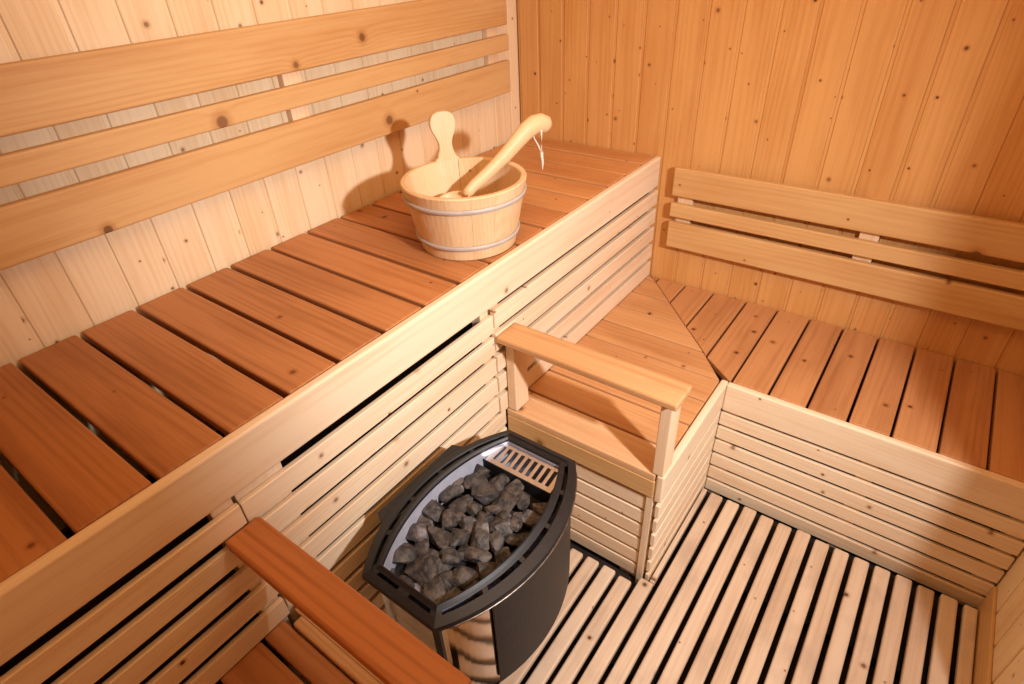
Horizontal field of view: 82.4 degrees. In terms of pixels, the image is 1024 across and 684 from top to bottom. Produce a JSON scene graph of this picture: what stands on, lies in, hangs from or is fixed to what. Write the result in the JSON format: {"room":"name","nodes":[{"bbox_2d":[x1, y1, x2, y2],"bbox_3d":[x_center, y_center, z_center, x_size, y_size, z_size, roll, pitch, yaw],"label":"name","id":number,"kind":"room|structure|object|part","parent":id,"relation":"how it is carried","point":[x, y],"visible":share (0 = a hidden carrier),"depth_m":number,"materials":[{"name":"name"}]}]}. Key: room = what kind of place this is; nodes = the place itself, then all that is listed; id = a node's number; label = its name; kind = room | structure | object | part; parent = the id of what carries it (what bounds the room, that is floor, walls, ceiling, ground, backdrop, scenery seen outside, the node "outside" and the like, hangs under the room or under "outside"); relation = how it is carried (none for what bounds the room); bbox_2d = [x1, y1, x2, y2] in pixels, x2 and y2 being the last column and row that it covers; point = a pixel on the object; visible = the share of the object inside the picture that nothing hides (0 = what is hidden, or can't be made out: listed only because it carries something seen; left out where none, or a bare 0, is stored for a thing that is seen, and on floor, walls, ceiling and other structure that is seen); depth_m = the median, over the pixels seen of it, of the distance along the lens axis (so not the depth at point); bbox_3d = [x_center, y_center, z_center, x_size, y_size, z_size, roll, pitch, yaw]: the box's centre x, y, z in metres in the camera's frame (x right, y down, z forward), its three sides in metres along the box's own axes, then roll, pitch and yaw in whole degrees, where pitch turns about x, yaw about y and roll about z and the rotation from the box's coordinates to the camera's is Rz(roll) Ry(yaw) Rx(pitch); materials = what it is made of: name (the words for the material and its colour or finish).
{"room":"spa","nodes":[
{"label":"spa","id":0,"kind":"room"},
{"bbox_2d":[0,0,519,529],"bbox_3d":[-0.622,-0.445,1.616,0.050,2.200,2.260,21,41,30],"label":"wall","id":1,"kind":"structure","parent":0,"point":[47,300],"depth_m":1.37,"materials":[{"name":"brown wood"}]},
{"bbox_2d":[0,0,510,270],"bbox_3d":[-0.621,-0.585,1.436,0.044,0.334,2.024,21,41,30],"label":"backrest","id":2,"kind":"object","parent":1,"relation":"attached to","point":[42,92],"visible":1,"depth_m":1.34,"materials":[{"name":"brown wood"}]},
{"bbox_2d":[496,408,976,683],"bbox_3d":[0.212,0.775,1.772,1.934,0.050,2.200,21,41,30],"label":"floor","id":3,"kind":"structure","parent":0,"point":[586,552],"depth_m":1.69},
{"bbox_2d":[221,608,383,683],"bbox_3d":[-0.372,0.922,1.103,0.495,0.471,0.456,21,41,30],"label":"bench","id":4,"kind":"object","parent":3,"relation":"on","point":[309,650],"visible":0.98,"depth_m":1.14,"materials":[{"name":"brown wood"}]},
{"bbox_2d":[226,517,471,683],"bbox_3d":[-0.273,0.525,0.999,0.503,0.284,0.070,21,41,30],"label":"board","id":5,"kind":"object","parent":4,"relation":"on","point":[394,655],"visible":1,"depth_m":0.91,"materials":[{"name":"brown wood"}]},
{"bbox_2d":[0,137,660,683],"bbox_3d":[-0.323,0.165,1.801,0.600,0.962,2.153,21,41,30],"label":"bench","id":6,"kind":"object","parent":3,"relation":"on","point":[380,354],"visible":0.66,"depth_m":1.18,"materials":[{"name":"brown wood"}]},
{"bbox_2d":[400,110,526,260],"bbox_3d":[-0.123,-0.400,1.495,0.322,0.296,0.320,21,41,30],"label":"bucket","id":7,"kind":"object","parent":6,"relation":"on","point":[485,224],"visible":0.98,"depth_m":1.46,"materials":[{"name":"brown wood"}]},
{"bbox_2d":[440,113,551,197],"bbox_3d":[-0.038,-0.465,1.529,0.363,0.201,0.091,-19,38,-22],"label":"ladle","id":8,"kind":"object","parent":7,"relation":"in","point":[538,123],"visible":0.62,"depth_m":1.53,"materials":[{"name":"brown wood"}]},
{"bbox_3d":[0.071,-0.526,1.581,0.035,0.123,0.011,21,41,30],"label":"hanging cord","id":9,"kind":"part","parent":8,"relation":"part of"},
{"bbox_2d":[362,430,576,683],"bbox_3d":[-0.088,0.500,1.380,0.417,0.356,0.498,21,41,30],"label":"heater","id":10,"kind":"object","parent":6,"relation":"attached to","point":[487,638],"visible":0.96,"depth_m":1.24,"materials":[{"name":"black metal"}]},
{"bbox_2d":[452,477,464,484],"bbox_3d":[-0.134,0.331,1.404,0.041,0.026,0.048,21,41,30],"label":"stone","id":11,"kind":"object","parent":10,"relation":"in","point":[460,480],"visible":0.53,"depth_m":1.39,"materials":[{"name":"grey stone"}]},
{"bbox_2d":[395,473,554,590],"bbox_3d":[-0.085,0.431,1.292,0.210,0.018,0.336,21,41,30],"label":"bed","id":12,"kind":"object","parent":10,"relation":"in","point":[400,568],"visible":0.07,"depth_m":1.30,"materials":[{"name":"black stone"}]},
{"bbox_2d":[382,568,395,578],"bbox_3d":[-0.255,0.482,1.220,0.026,0.021,0.028,0,35,5],"label":"stone","id":13,"kind":"object","parent":12,"relation":"on","point":[393,570],"visible":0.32,"depth_m":1.21,"materials":[{"name":"grey stone"}]},
{"bbox_2d":[392,543,416,563],"bbox_3d":[-0.229,0.450,1.245,0.056,0.042,0.056,-3,35,-1],"label":"stone","id":14,"kind":"object","parent":12,"relation":"on","point":[405,553],"visible":0.87,"depth_m":1.23,"materials":[{"name":"grey stone"}]},
{"bbox_2d":[399,575,414,587],"bbox_3d":[-0.219,0.494,1.194,0.051,0.029,0.035,21,41,30],"label":"stone","id":15,"kind":"object","parent":12,"relation":"on","point":[405,578],"visible":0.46,"depth_m":1.19,"materials":[{"name":"grey stone"}]},
{"bbox_2d":[405,523,428,541],"bbox_3d":[-0.206,0.420,1.280,0.057,0.034,0.048,21,41,30],"label":"stone","id":16,"kind":"object","parent":12,"relation":"on","point":[417,532],"visible":0.94,"depth_m":1.27,"materials":[{"name":"grey stone"}]},
{"bbox_2d":[414,582,423,593],"bbox_3d":[-0.195,0.505,1.183,0.047,0.024,0.034,21,41,30],"label":"stone","id":17,"kind":"object","parent":12,"relation":"on","point":[417,586],"visible":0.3,"depth_m":1.18,"materials":[{"name":"grey stone"}]},
{"bbox_2d":[414,539,428,555],"bbox_3d":[-0.192,0.443,1.259,0.040,0.027,0.044,10,37,18],"label":"stone","id":18,"kind":"object","parent":12,"relation":"on","point":[422,547],"visible":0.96,"depth_m":1.25,"materials":[{"name":"grey stone"}]},
{"bbox_2d":[404,549,440,587],"bbox_3d":[-0.178,0.467,1.220,0.094,0.047,0.082,21,41,30],"label":"stone","id":19,"kind":"object","parent":12,"relation":"on","point":[423,568],"visible":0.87,"depth_m":1.20,"materials":[{"name":"grey stone"}]},
{"bbox_2d":[417,517,432,527],"bbox_3d":[-0.194,0.409,1.306,0.042,0.025,0.034,21,41,30],"label":"stone","id":20,"kind":"object","parent":12,"relation":"on","point":[427,522],"visible":0.52,"depth_m":1.30,"materials":[{"name":"grey stone"}]},
{"bbox_2d":[422,499,445,521],"bbox_3d":[-0.180,0.384,1.335,0.074,0.045,0.056,21,41,30],"label":"stone","id":21,"kind":"object","parent":12,"relation":"on","point":[433,510],"visible":0.76,"depth_m":1.32,"materials":[{"name":"grey stone"}]},
{"bbox_2d":[423,575,445,604],"bbox_3d":[-0.154,0.501,1.174,0.046,0.033,0.066,-4,35,-1],"label":"stone","id":22,"kind":"object","parent":12,"relation":"on","point":[434,590],"visible":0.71,"depth_m":1.17,"materials":[{"name":"grey stone"}]},
{"bbox_2d":[427,526,455,549],"bbox_3d":[-0.151,0.428,1.268,0.042,0.034,0.078,-27,41,-30],"label":"stone","id":23,"kind":"object","parent":12,"relation":"on","point":[440,538],"visible":0.94,"depth_m":1.26,"materials":[{"name":"grey stone"}]},
{"bbox_2d":[436,558,451,574],"bbox_3d":[-0.146,0.466,1.216,0.036,0.023,0.039,21,41,30],"label":"stone","id":24,"kind":"object","parent":12,"relation":"on","point":[441,567],"visible":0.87,"depth_m":1.21,"materials":[{"name":"grey stone"}]},
{"bbox_2d":[439,570,452,588],"bbox_3d":[-0.131,0.484,1.195,0.038,0.028,0.037,21,41,30],"label":"stone","id":25,"kind":"object","parent":12,"relation":"on","point":[445,575],"visible":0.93,"depth_m":1.19,"materials":[{"name":"grey stone"}]},
{"bbox_2d":[439,548,458,558],"bbox_3d":[-0.131,0.450,1.230,0.034,0.029,0.040,-19,38,-22],"label":"stone","id":26,"kind":"object","parent":12,"relation":"on","point":[453,551],"visible":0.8,"depth_m":1.23,"materials":[{"name":"grey stone"}]},
{"bbox_2d":[439,485,463,502],"bbox_3d":[-0.141,0.353,1.370,0.030,0.027,0.065,26,44,35],"label":"stone","id":27,"kind":"object","parent":12,"relation":"on","point":[452,491],"visible":1,"depth_m":1.36,"materials":[{"name":"grey stone"}]},
{"bbox_2d":[441,587,461,601],"bbox_3d":[-0.117,0.507,1.155,0.053,0.028,0.044,21,41,30],"label":"stone","id":28,"kind":"object","parent":12,"relation":"on","point":[451,592],"visible":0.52,"depth_m":1.15,"materials":[{"name":"brown stone"}]},
{"bbox_2d":[442,554,461,564],"bbox_3d":[-0.125,0.450,1.224,0.039,0.026,0.037,2,35,7],"label":"stone","id":29,"kind":"object","parent":12,"relation":"on","point":[449,559],"visible":0.99,"depth_m":1.21,"materials":[{"name":"grey stone"}]},
{"bbox_2d":[442,508,465,528],"bbox_3d":[-0.132,0.394,1.311,0.060,0.031,0.045,-11,36,-11],"label":"stone","id":30,"kind":"object","parent":12,"relation":"on","point":[450,518],"visible":0.92,"depth_m":1.30,"materials":[{"name":"grey stone"}]},
{"bbox_2d":[448,494,472,513],"bbox_3d":[-0.116,0.374,1.340,0.061,0.033,0.043,-11,36,-11],"label":"stone","id":31,"kind":"object","parent":12,"relation":"on","point":[460,503],"visible":0.84,"depth_m":1.33,"materials":[{"name":"grey stone"}]},
{"bbox_2d":[450,528,471,545],"bbox_3d":[-0.119,0.425,1.267,0.046,0.040,0.063,21,41,30],"label":"stone","id":32,"kind":"object","parent":12,"relation":"on","point":[459,537],"visible":0.98,"depth_m":1.26,"materials":[{"name":"grey stone"}]},
{"bbox_2d":[449,566,478,588],"bbox_3d":[-0.098,0.478,1.195,0.054,0.036,0.058,21,41,30],"label":"stone","id":33,"kind":"object","parent":12,"relation":"on","point":[462,577],"visible":0.93,"depth_m":1.18,"materials":[{"name":"grey stone"}]},
{"bbox_2d":[457,544,470,560],"bbox_3d":[-0.100,0.449,1.238,0.038,0.025,0.038,-16,37,-18],"label":"stone","id":34,"kind":"object","parent":12,"relation":"on","point":[465,548],"visible":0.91,"depth_m":1.23,"materials":[{"name":"grey stone"}]},
{"bbox_2d":[458,516,476,531],"bbox_3d":[-0.095,0.401,1.290,0.046,0.029,0.046,-10,35,-9],"label":"stone","id":35,"kind":"object","parent":12,"relation":"on","point":[467,522],"visible":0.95,"depth_m":1.28,"materials":[{"name":"grey stone"}]},
{"bbox_2d":[465,584,481,602],"bbox_3d":[-0.079,0.502,1.156,0.043,0.026,0.048,21,41,30],"label":"stone","id":36,"kind":"object","parent":12,"relation":"on","point":[475,596],"visible":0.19,"depth_m":1.15,"materials":[{"name":"brown stone"}]},
{"bbox_2d":[466,500,481,516],"bbox_3d":[-0.087,0.375,1.327,0.042,0.028,0.035,21,41,30],"label":"stone","id":37,"kind":"object","parent":12,"relation":"on","point":[473,508],"visible":0.97,"depth_m":1.32,"materials":[{"name":"grey stone"}]},
{"bbox_2d":[463,473,487,488],"bbox_3d":[-0.085,0.335,1.398,0.058,0.028,0.048,5,36,12],"label":"stone","id":38,"kind":"object","parent":12,"relation":"on","point":[475,479],"visible":0.83,"depth_m":1.39,"materials":[{"name":"grey stone"}]},
{"bbox_2d":[465,546,491,564],"bbox_3d":[-0.071,0.451,1.232,0.057,0.031,0.034,5,36,12],"label":"stone","id":39,"kind":"object","parent":12,"relation":"on","point":[475,555],"visible":0.94,"depth_m":1.22,"materials":[{"name":"grey stone"}]},
{"bbox_2d":[470,520,489,550],"bbox_3d":[-0.070,0.423,1.264,0.044,0.040,0.073,-4,35,-1],"label":"stone","id":40,"kind":"object","parent":12,"relation":"on","point":[480,533],"visible":0.95,"depth_m":1.25,"materials":[{"name":"grey stone"}]},
{"bbox_2d":[474,464,489,474],"bbox_3d":[-0.083,0.311,1.425,0.064,0.032,0.029,21,41,30],"label":"stone","id":41,"kind":"object","parent":12,"relation":"on","point":[480,469],"visible":0.77,"depth_m":1.41,"materials":[{"name":"grey stone"}]},
{"bbox_2d":[471,486,498,504],"bbox_3d":[-0.063,0.355,1.356,0.067,0.038,0.032,7,36,15],"label":"stone","id":42,"kind":"object","parent":12,"relation":"on","point":[485,495],"visible":1,"depth_m":1.34,"materials":[{"name":"grey stone"}]},
{"bbox_2d":[476,511,494,522],"bbox_3d":[-0.066,0.395,1.298,0.042,0.026,0.040,21,41,30],"label":"stone","id":43,"kind":"object","parent":12,"relation":"on","point":[481,515],"visible":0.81,"depth_m":1.29,"materials":[{"name":"grey stone"}]},
{"bbox_2d":[476,562,496,578],"bbox_3d":[-0.047,0.468,1.200,0.050,0.030,0.045,-15,37,-17],"label":"stone","id":44,"kind":"object","parent":12,"relation":"on","point":[483,569],"visible":0.74,"depth_m":1.19,"materials":[{"name":"stone"}]},
{"bbox_2d":[483,504,500,514],"bbox_3d":[-0.046,0.379,1.325,0.038,0.026,0.032,-11,36,-11],"label":"stone","id":45,"kind":"object","parent":12,"relation":"on","point":[492,509],"visible":0.88,"depth_m":1.31,"materials":[{"name":"grey stone"}]},
{"bbox_2d":[489,530,504,552],"bbox_3d":[-0.031,0.429,1.250,0.035,0.030,0.046,-16,37,-17],"label":"stone","id":46,"kind":"object","parent":12,"relation":"on","point":[496,539],"visible":0.99,"depth_m":1.24,"materials":[{"name":"grey stone"}]},
{"bbox_2d":[486,473,510,491],"bbox_3d":[-0.032,0.335,1.392,0.052,0.030,0.060,21,41,30],"label":"stone","id":47,"kind":"object","parent":12,"relation":"on","point":[501,480],"visible":0.73,"depth_m":1.38,"materials":[{"name":"grey stone"}]},
{"bbox_2d":[488,516,512,535],"bbox_3d":[-0.024,0.405,1.286,0.061,0.034,0.055,21,41,30],"label":"stone","id":48,"kind":"object","parent":12,"relation":"on","point":[501,525],"visible":0.76,"depth_m":1.27,"materials":[{"name":"grey stone"}]},
{"bbox_2d":[494,547,510,563],"bbox_3d":[-0.018,0.449,1.225,0.036,0.030,0.061,-12,36,-12],"label":"stone","id":49,"kind":"object","parent":12,"relation":"on","point":[503,553],"visible":0.68,"depth_m":1.22,"materials":[{"name":"brown stone"}]},
{"bbox_2d":[496,563,513,579],"bbox_3d":[-0.018,0.469,1.200,0.039,0.028,0.043,21,41,30],"label":"stone","id":50,"kind":"object","parent":12,"relation":"on","point":[510,570],"visible":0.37,"depth_m":1.19,"materials":[{"name":"grey stone"}]},
{"bbox_2d":[492,490,518,515],"bbox_3d":[-0.021,0.374,1.335,0.062,0.044,0.066,21,41,30],"label":"stone","id":51,"kind":"object","parent":12,"relation":"on","point":[505,500],"visible":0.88,"depth_m":1.32,"materials":[{"name":"grey stone"}]},
{"bbox_2d":[499,510,511,518],"bbox_3d":[-0.014,0.392,1.303,0.043,0.024,0.029,21,41,30],"label":"stone","id":52,"kind":"object","parent":12,"relation":"on","point":[503,514],"visible":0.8,"depth_m":1.30,"materials":[{"name":"grey stone"}]},
{"bbox_2d":[504,533,522,545],"bbox_3d":[0.003,0.428,1.262,0.048,0.027,0.035,0,35,4],"label":"stone","id":53,"kind":"object","parent":12,"relation":"on","point":[513,539],"visible":0.93,"depth_m":1.25,"materials":[{"name":"stone"}]},
{"bbox_2d":[503,479,523,495],"bbox_3d":[0.003,0.348,1.370,0.052,0.034,0.059,21,41,30],"label":"stone","id":54,"kind":"object","parent":12,"relation":"on","point":[515,487],"visible":0.7,"depth_m":1.36,"materials":[{"name":"grey stone"}]},
{"bbox_2d":[509,512,522,531],"bbox_3d":[0.007,0.401,1.291,0.036,0.028,0.048,0,35,4],"label":"stone","id":55,"kind":"object","parent":12,"relation":"on","point":[516,525],"visible":0.94,"depth_m":1.28,"materials":[{"name":"grey stone"}]},
{"bbox_2d":[516,491,529,510],"bbox_3d":[0.025,0.366,1.345,0.034,0.036,0.055,21,41,30],"label":"stone","id":56,"kind":"object","parent":12,"relation":"on","point":[523,503],"visible":0.97,"depth_m":1.33,"materials":[{"name":"grey stone"}]},
{"bbox_2d":[517,549,530,563],"bbox_3d":[0.021,0.446,1.225,0.037,0.026,0.043,21,41,30],"label":"stone","id":57,"kind":"object","parent":12,"relation":"on","point":[528,551],"visible":0.15,"depth_m":1.22,"materials":[{"name":"grey stone"}]},
{"bbox_2d":[519,532,529,539],"bbox_3d":[0.030,0.422,1.269,0.042,0.024,0.030,-7,35,-5],"label":"stone","id":58,"kind":"object","parent":12,"relation":"on","point":[524,535],"visible":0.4,"depth_m":1.26,"materials":[{"name":"stone"}]},
{"bbox_2d":[522,509,538,526],"bbox_3d":[0.038,0.393,1.301,0.045,0.030,0.038,21,41,30],"label":"stone","id":59,"kind":"object","parent":12,"relation":"on","point":[528,515],"visible":0.81,"depth_m":1.29,"materials":[{"name":"grey stone"}]},
{"bbox_2d":[530,502,546,515],"bbox_3d":[0.065,0.380,1.323,0.046,0.027,0.035,-6,35,-4],"label":"stone","id":60,"kind":"object","parent":12,"relation":"on","point":[538,508],"visible":0.62,"depth_m":1.31,"materials":[{"name":"brown stone"}]},
{"bbox_2d":[532,516,546,533],"bbox_3d":[0.061,0.404,1.292,0.034,0.026,0.039,4,36,10],"label":"stone","id":61,"kind":"object","parent":12,"relation":"on","point":[534,521],"visible":0.43,"depth_m":1.28,"materials":[{"name":"grey stone"}]},
{"bbox_2d":[483,444,564,508],"bbox_3d":[0.030,0.339,1.424,0.200,0.118,0.064,21,41,30],"label":"grille","id":62,"kind":"object","parent":10,"relation":"attached to","point":[538,473],"depth_m":1.40,"materials":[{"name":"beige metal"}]},
{"bbox_2d":[499,488,977,683],"bbox_3d":[0.311,0.952,1.414,1.242,0.060,1.600,21,41,30],"label":"duckboard","id":63,"kind":"object","parent":3,"relation":"on","point":[625,663],"visible":0.84,"depth_m":1.61,"materials":[{"name":"brown wood"}]},
{"bbox_2d":[507,276,1023,608],"bbox_3d":[0.795,0.359,1.853,1.283,0.489,0.960,21,41,30],"label":"bench","id":64,"kind":"object","parent":3,"relation":"on","point":[943,519],"visible":0.9,"depth_m":1.71,"materials":[{"name":"brown wood"}]},
{"bbox_2d":[496,323,691,476],"bbox_3d":[0.195,0.153,1.524,0.504,0.276,0.099,21,41,30],"label":"guard rail","id":65,"kind":"object","parent":64,"relation":"on","point":[519,341],"visible":1,"depth_m":1.44,"materials":[{"name":"beige wood"}]},
{"bbox_3d":[0.015,0.080,1.661,0.030,0.256,0.062,21,41,30],"label":"post","id":66,"kind":"part","parent":65,"relation":"part of","materials":[{"name":"beige wood"}]},
{"bbox_3d":[0.380,0.221,1.431,0.030,0.256,0.058,21,41,30],"label":"post","id":67,"kind":"part","parent":65,"relation":"part of","materials":[{"name":"beige wood"}]},
{"bbox_3d":[0.706,0.407,1.818,1.335,0.457,0.385,3,35,8],"label":"panel","id":68,"kind":"part","parent":64,"relation":"part of","materials":[{"name":"beige wood"}]},
{"bbox_2d":[516,0,1023,464],"bbox_3d":[0.827,-0.676,1.836,1.958,2.200,0.050,21,41,30],"label":"wall","id":69,"kind":"structure","parent":0,"point":[911,102],"depth_m":1.78,"materials":[{"name":"brown wood"}]},
{"bbox_2d":[666,166,1023,330],"bbox_3d":[1.051,-0.313,1.829,1.164,0.297,0.045,21,41,30],"label":"backrest","id":70,"kind":"object","parent":69,"relation":"attached to","point":[997,238],"visible":1,"depth_m":1.79,"materials":[{"name":"brown wood"}]},
{"bbox_2d":[983,540,1023,683],"bbox_3d":[0.936,0.156,0.655,0.016,2.180,2.160,21,41,30],"label":"wall","id":71,"kind":"structure","parent":0,"point":[1008,648],"depth_m":1.40,"materials":[{"name":"brown wood"}]},
{"bbox_2d":[971,586,996,683],"bbox_3d":[1.186,0.798,1.477,0.008,0.117,0.388,21,41,30],"label":"baseboard","id":72,"kind":"structure","parent":71,"relation":"attached to","point":[984,640],"depth_m":1.49,"materials":[{"name":"brown wood"}]}
]}

